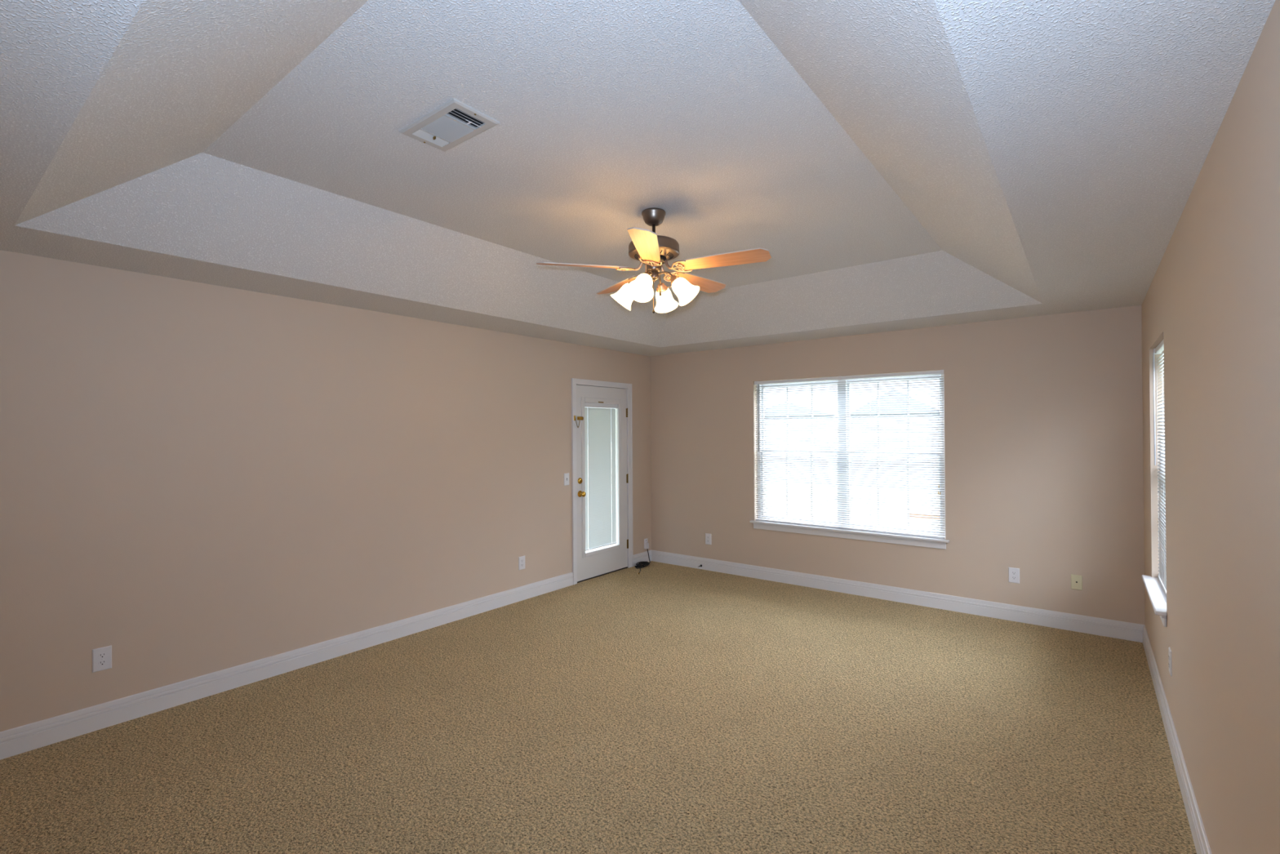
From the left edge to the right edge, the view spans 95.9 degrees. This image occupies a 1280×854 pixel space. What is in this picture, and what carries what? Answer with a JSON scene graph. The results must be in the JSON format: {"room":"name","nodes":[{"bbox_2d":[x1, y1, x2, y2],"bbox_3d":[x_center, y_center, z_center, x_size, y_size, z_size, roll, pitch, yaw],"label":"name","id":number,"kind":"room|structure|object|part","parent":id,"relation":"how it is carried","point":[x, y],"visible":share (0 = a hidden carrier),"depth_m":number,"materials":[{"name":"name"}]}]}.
{"room":"empty bedroom","nodes":[
{"label":"empty bedroom","id":0,"kind":"room"},
{"bbox_2d":[0,249,651,731],"bbox_3d":[-1.697,0.382,4.668,0.150,2.620,6.070,-1,0,38],"label":"wall","id":1,"kind":"structure","parent":0,"point":[197,479],"depth_m":3.56,"materials":[{"name":"beige paint"}]},
{"bbox_2d":[92,644,111,672],"bbox_3d":[-2.840,1.226,3.052,0.008,0.121,0.076,-1,0,38],"label":"wall outlet","id":2,"kind":"object","parent":1,"relation":"attached to","point":[102,656],"visible":1,"depth_m":3.05,"materials":[{"name":"white plastic"}]},
{"bbox_2d":[97,652,106,657],"bbox_3d":[-2.838,1.206,3.050,0.002,0.028,0.033,-1,0,38],"label":"receptacle","id":3,"kind":"object","parent":2,"relation":"attached to","point":[100,655],"depth_m":3.05,"materials":[{"name":"white plastic"}]},
{"bbox_2d":[97,659,106,666],"bbox_3d":[-2.838,1.245,3.050,0.002,0.028,0.033,-1,0,38],"label":"receptacle","id":4,"kind":"object","parent":2,"relation":"attached to","point":[100,662],"depth_m":3.05,"materials":[{"name":"white plastic"}]},
{"bbox_2d":[0,572,573,759],"bbox_3d":[-2.035,1.526,4.081,0.015,0.128,4.430,-1,0,38],"label":"baseboard","id":5,"kind":"structure","parent":1,"relation":"attached to","point":[31,736],"depth_m":3.52,"materials":[{"name":"white paint"}]},
{"bbox_2d":[518,555,524,570],"bbox_3d":[-1.085,1.251,5.317,0.008,0.121,0.076,-1,0,38],"label":"wall outlet","id":6,"kind":"object","parent":1,"relation":"attached to","point":[521,559],"visible":1,"depth_m":5.31,"materials":[{"name":"white plastic"}]},
{"bbox_2d":[564,472,568,485],"bbox_3d":[-0.730,0.523,5.779,0.016,0.121,0.072,-1,0,38],"label":"light switch","id":7,"kind":"object","parent":1,"relation":"attached to","point":[566,475],"visible":1,"depth_m":5.77,"materials":[{"name":"white plastic"}]},
{"bbox_2d":[573,384,628,581],"bbox_3d":[-0.402,0.574,6.199,0.115,2.011,0.886,-1,0,38],"label":"door","id":8,"kind":"structure","parent":1,"relation":"in","point":[601,463],"depth_m":6.23,"materials":[{"name":"white paint"}]},
{"bbox_3d":[-0.579,0.687,5.909,0.042,0.057,0.057,-1,0,38],"label":"knob","id":9,"kind":"part","parent":8,"relation":"part of","materials":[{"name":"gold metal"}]},
{"bbox_3d":[-0.535,0.531,6.064,0.001,1.491,0.002,-1,0,38],"label":"ladder cord","id":10,"kind":"part","parent":8,"relation":"part of","materials":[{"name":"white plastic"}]},
{"bbox_2d":[584,407,616,549],"bbox_3d":[-0.431,0.536,6.219,0.009,1.485,0.523,-1,0,38],"label":"blind","id":11,"kind":"object","parent":8,"relation":"attached to","point":[600,454],"depth_m":6.22,"materials":[{"name":"white"}]},
{"bbox_3d":[-0.427,1.285,6.215,0.021,0.011,0.523,-1,0,38],"label":"rail","id":12,"kind":"part","parent":8,"relation":"part of","materials":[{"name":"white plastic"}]},
{"bbox_3d":[-0.421,0.520,6.223,0.056,1.658,0.638,-1,0,38],"label":"glass frame","id":13,"kind":"part","parent":8,"relation":"part of","materials":[{"name":"white paint"}]},
{"bbox_3d":[-0.304,0.531,6.362,0.001,1.491,0.002,-1,0,38],"label":"ladder cord","id":14,"kind":"part","parent":8,"relation":"part of","materials":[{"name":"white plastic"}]},
{"bbox_2d":[571,377,633,584],"bbox_3d":[-0.446,0.551,6.264,0.170,2.087,0.966,-1,0,38],"label":"trim","id":15,"kind":"structure","parent":1,"relation":"attached to","point":[575,381],"depth_m":6.17,"materials":[{"name":"white paint"}]},
{"bbox_2d":[577,566,627,582],"bbox_3d":[-0.454,1.590,6.258,0.148,0.009,0.842,-1,0,38],"label":"threshold","id":16,"kind":"object","parent":1,"relation":"attached to","point":[626,566],"depth_m":6.20,"materials":[{"name":"brown metal"}]},
{"bbox_2d":[633,550,651,566],"bbox_3d":[0.022,1.530,6.737,0.015,0.128,0.359,-1,0,38],"label":"baseboard","id":17,"kind":"structure","parent":1,"relation":"attached to","point":[642,557],"depth_m":6.74,"materials":[{"name":"white paint"}]},
{"bbox_2d":[0,560,1196,853],"bbox_3d":[0.127,1.632,3.253,4.745,0.120,6.070,-1,0,38],"label":"floor","id":18,"kind":"structure","parent":0,"point":[663,708],"depth_m":2.87,"materials":[{"name":"beige carpet"}]},
{"bbox_2d":[634,542,650,573],"bbox_3d":[0.011,1.477,6.536,0.130,0.241,0.599,0,0,17],"label":"power cord","id":19,"kind":"object","parent":18,"relation":"on","point":[639,565],"visible":1,"depth_m":6.60,"materials":[{"name":"black plastic"}]},
{"bbox_2d":[0,0,1275,355],"bbox_3d":[0.110,-1.123,3.270,4.745,0.510,6.070,-1,0,38],"label":"ceiling","id":20,"kind":"structure","parent":0,"point":[898,165],"depth_m":2.30,"materials":[{"name":"white paint"}]},
{"bbox_2d":[399,97,499,151],"bbox_3d":[-0.781,-1.218,2.360,0.380,0.020,0.214,-1,0,38],"label":"ceiling vent","id":21,"kind":"object","parent":20,"relation":"in","point":[453,122],"visible":1,"depth_m":2.34,"materials":[{"name":"white metal"}]},
{"bbox_2d":[536,207,771,313],"bbox_3d":[0.115,-0.938,3.320,1.273,0.578,1.244,-1,0,38],"label":"ceiling fan","id":22,"kind":"object","parent":20,"relation":"hanging from","point":[653,250],"visible":1,"depth_m":3.21,"materials":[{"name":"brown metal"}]},
{"bbox_3d":[-0.317,-0.899,3.217,0.510,0.006,0.140,0,12,-12],"label":"blade","id":23,"kind":"part","parent":22,"relation":"part of","materials":[{"name":"brown wood"}]},
{"bbox_3d":[-0.119,-0.898,3.650,0.140,0.006,0.510,-14,7,-29],"label":"blade","id":24,"kind":"part","parent":22,"relation":"part of","materials":[{"name":"brown wood"}]},
{"bbox_3d":[-0.097,-0.757,3.362,0.156,0.158,0.144,-1,0,38],"label":"lamp shade","id":25,"kind":"part","parent":22,"relation":"part of","materials":[{"name":"white glass"}]},
{"bbox_3d":[0.015,-0.759,3.119,0.144,0.158,0.156,-1,0,38],"label":"lamp shade","id":26,"kind":"part","parent":22,"relation":"part of","materials":[{"name":"white glass"}]},
{"bbox_3d":[0.023,-0.786,3.147,0.053,0.082,0.076,-1,0,38],"label":"bulb","id":27,"kind":"part","parent":22,"relation":"part of","materials":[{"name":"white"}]},
{"bbox_3d":[0.034,-0.903,2.895,0.140,0.006,0.510,12,1,6],"label":"blade","id":28,"kind":"part","parent":22,"relation":"part of","materials":[{"name":"brown wood"}]},
{"bbox_3d":[0.145,-0.859,3.271,0.095,0.045,0.010,0,0,22],"label":"light arm","id":29,"kind":"part","parent":22,"relation":"part of","materials":[{"name":"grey metal"}]},
{"bbox_3d":[0.146,-0.758,3.474,0.144,0.158,0.156,-1,0,38],"label":"lamp shade","id":30,"kind":"part","parent":22,"relation":"part of","materials":[{"name":"white glass"}]},
{"bbox_3d":[0.258,-0.760,3.231,0.156,0.158,0.144,-1,0,38],"label":"lamp shade","id":31,"kind":"part","parent":22,"relation":"part of","materials":[{"name":"white glass"}]},
{"bbox_3d":[0.353,-0.901,3.596,0.140,0.006,0.510,-17,-12,41],"label":"blade","id":32,"kind":"part","parent":22,"relation":"part of","materials":[{"name":"brown wood"}]},
{"bbox_3d":[0.449,-0.904,3.129,0.510,0.006,0.140,-1,-13,24],"label":"blade","id":33,"kind":"part","parent":22,"relation":"part of","materials":[{"name":"brown wood"}]},
{"bbox_2d":[649,305,1145,624],"bbox_3d":[1.932,0.366,5.601,4.445,2.620,0.150,-1,0,38],"label":"wall","id":34,"kind":"structure","parent":0,"point":[1043,415],"depth_m":4.79,"materials":[{"name":"beige paint"}]},
{"bbox_2d":[705,533,711,544],"bbox_3d":[0.758,1.243,6.409,0.076,0.121,0.008,-1,0,38],"label":"wall outlet","id":35,"kind":"object","parent":34,"relation":"attached to","point":[708,536],"visible":1,"depth_m":6.41,"materials":[{"name":"white plastic"}]},
{"bbox_2d":[749,373,949,549],"bbox_3d":[1.941,0.284,5.563,1.868,1.546,0.196,-1,0,38],"label":"window","id":36,"kind":"structure","parent":34,"relation":"in","point":[938,543],"depth_m":5.57,"materials":[{"name":"white plastic"}]},
{"bbox_3d":[1.631,-0.088,5.903,0.826,0.718,0.026,-1,0,38],"label":"sash","id":37,"kind":"part","parent":36,"relation":"part of","materials":[{"name":"white plastic"}]},
{"bbox_3d":[1.618,0.598,5.877,0.826,0.718,0.026,-1,0,38],"label":"sash","id":38,"kind":"part","parent":36,"relation":"part of","materials":[{"name":"white plastic"}]},
{"bbox_2d":[764,386,837,450],"bbox_3d":[1.634,-0.088,5.907,0.786,0.658,0.006,-1,0,38],"label":"grille","id":39,"kind":"object","parent":36,"relation":"attached to","point":[768,386],"depth_m":5.98,"materials":[{"name":"white plastic"}]},
{"bbox_2d":[766,453,837,517],"bbox_3d":[1.621,0.598,5.881,0.786,0.658,0.006,-1,0,38],"label":"grille","id":40,"kind":"object","parent":36,"relation":"attached to","point":[786,453],"depth_m":5.87,"materials":[{"name":"white plastic"}]},
{"bbox_3d":[1.924,0.985,5.531,1.868,0.020,0.128,-1,0,38],"label":"sill","id":41,"kind":"part","parent":36,"relation":"part of","materials":[{"name":"white paint"}]},
{"bbox_2d":[754,369,945,538],"bbox_3d":[1.924,0.242,5.539,1.795,1.461,0.042,-1,0,38],"label":"window blind","id":42,"kind":"object","parent":36,"relation":"attached to","point":[940,371],"visible":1,"depth_m":5.46,"materials":[{"name":"white plastic"}]},
{"bbox_3d":[1.292,0.260,6.035,0.001,1.412,0.028,-1,0,38],"label":"ladder cord","id":43,"kind":"part","parent":42,"relation":"part of","materials":[{"name":"white fabric"}]},
{"bbox_3d":[1.703,0.255,5.717,0.001,1.412,0.028,-1,0,38],"label":"ladder cord","id":44,"kind":"part","parent":42,"relation":"part of","materials":[{"name":"white fabric"}]},
{"bbox_3d":[1.930,0.966,5.539,1.788,0.014,0.026,-1,0,38],"label":"rail","id":45,"kind":"part","parent":42,"relation":"part of","materials":[{"name":"white plastic"}]},
{"bbox_3d":[2.146,0.251,5.374,0.001,1.412,0.028,-1,0,38],"label":"ladder cord","id":46,"kind":"part","parent":42,"relation":"part of","materials":[{"name":"white fabric"}]},
{"bbox_3d":[2.557,0.246,5.055,0.001,1.412,0.028,-1,0,38],"label":"ladder cord","id":47,"kind":"part","parent":42,"relation":"part of","materials":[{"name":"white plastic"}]},
{"bbox_3d":[2.587,0.054,5.006,0.014,1.030,0.001,-1,0,38],"label":"lift cord","id":48,"kind":"part","parent":42,"relation":"part of","materials":[{"name":"white fabric"}]},
{"bbox_3d":[2.343,-0.096,5.351,0.826,0.718,0.026,-1,0,38],"label":"sash","id":49,"kind":"part","parent":36,"relation":"part of","materials":[{"name":"white plastic"}]},
{"bbox_2d":[849,381,939,452],"bbox_3d":[2.346,-0.096,5.355,0.786,0.658,0.006,-1,0,38],"label":"grille","id":50,"kind":"object","parent":36,"relation":"attached to","point":[856,381],"depth_m":5.42,"materials":[{"name":"white plastic"}]},
{"bbox_3d":[2.330,0.590,5.325,0.826,0.718,0.026,-1,0,38],"label":"sash","id":51,"kind":"part","parent":36,"relation":"part of","materials":[{"name":"white plastic"}]},
{"bbox_2d":[849,454,939,528],"bbox_3d":[2.333,0.590,5.329,0.786,0.658,0.006,-1,0,38],"label":"grille","id":52,"kind":"object","parent":36,"relation":"attached to","point":[877,455],"depth_m":5.38,"materials":[{"name":"white plastic"}]},
{"bbox_2d":[651,550,1145,642],"bbox_3d":[1.888,1.512,5.529,4.445,0.128,0.015,-1,0,38],"label":"baseboard","id":53,"kind":"structure","parent":34,"relation":"attached to","point":[1124,630],"depth_m":5.04,"materials":[{"name":"white paint"}]},
{"bbox_2d":[1008,567,1019,583],"bbox_3d":[3.017,1.197,4.659,0.076,0.121,0.008,-1,0,38],"label":"wall outlet","id":54,"kind":"object","parent":34,"relation":"attached to","point":[1013,573],"visible":1,"depth_m":4.66,"materials":[{"name":"white plastic"}]},
{"bbox_2d":[1071,573,1082,590],"bbox_3d":[3.334,1.187,4.411,0.070,0.113,0.013,-1,0,38],"label":"cable plate","id":55,"kind":"object","parent":34,"relation":"attached to","point":[1076,580],"visible":1,"depth_m":4.41,"materials":[{"name":"beige plastic"}]},
{"bbox_2d":[1141,0,1279,853],"bbox_3d":[1.935,0.343,1.854,0.150,2.620,6.070,-1,0,38],"label":"wall","id":56,"kind":"structure","parent":0,"point":[1212,297],"depth_m":1.67,"materials":[{"name":"beige paint"}]},
{"bbox_2d":[1141,574,1167,626],"bbox_3d":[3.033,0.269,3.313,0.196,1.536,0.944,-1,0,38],"label":"window sill","id":57,"kind":"structure","parent":56,"relation":"in","point":[1156,593],"depth_m":3.27,"materials":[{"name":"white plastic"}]},
{"bbox_2d":[1152,339,1166,595],"bbox_3d":[3.020,0.227,3.322,0.042,1.451,0.872,-1,0,38],"label":"window blind","id":58,"kind":"object","parent":56,"relation":"attached to","point":[1159,348],"visible":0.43,"depth_m":3.51,"materials":[{"name":"white plastic"}]},
{"bbox_3d":[3.221,0.238,3.572,0.028,1.402,0.001,-1,0,38],"label":"ladder cord","id":59,"kind":"part","parent":58,"relation":"part of","materials":[{"name":"white fabric"}]},
{"bbox_3d":[3.029,0.946,3.315,0.026,0.014,0.864,-1,0,38],"label":"rail","id":60,"kind":"part","parent":58,"relation":"part of","materials":[{"name":"white plastic"}]},
{"bbox_3d":[3.025,0.238,3.319,0.028,1.402,0.001,-1,0,38],"label":"ladder cord","id":61,"kind":"part","parent":58,"relation":"part of","materials":[{"name":"white fabric"}]},
{"bbox_2d":[1168,646,1172,676],"bbox_3d":[2.623,1.160,2.860,0.008,0.121,0.076,-1,0,38],"label":"wall outlet","id":62,"kind":"object","parent":56,"relation":"attached to","point":[1170,664],"visible":1,"depth_m":2.83,"materials":[{"name":"white plastic"}]},
{"bbox_2d":[1142,625,1212,853],"bbox_3d":[1.872,1.490,1.892,0.015,0.128,5.755,-1,0,38],"label":"baseboard","id":63,"kind":"structure","parent":56,"relation":"attached to","point":[1202,845],"depth_m":2.54,"materials":[{"name":"white paint"}]},
{"label":"outside","id":64,"kind":"structure","parent":0,"visible":0},
{"bbox_2d":[585,482,940,551],"bbox_3d":[12.387,2.145,22.703,120.000,0.150,120.000,-1,0,38],"label":"ground","id":65,"kind":"structure","parent":64,"point":[765,482],"depth_m":15.41,"materials":[{"name":"white"}]},
{"bbox_2d":[763,388,940,490],"bbox_3d":[8.705,0.419,23.117,7.300,3.350,6.260,-1,0,38],"label":"house","id":66,"kind":"structure","parent":65,"relation":"on","point":[896,394],"depth_m":20.00,"materials":[{"name":"white"}]},
{"bbox_2d":[909,508,940,519],"bbox_3d":[7.450,1.998,12.740,2.600,0.100,1.000,-1,0,38],"label":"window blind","id":67,"kind":"object","parent":65,"relation":"on","point":[924,508],"visible":0.14,"depth_m":13.08,"materials":[{"name":"white plastic"}]}
]}

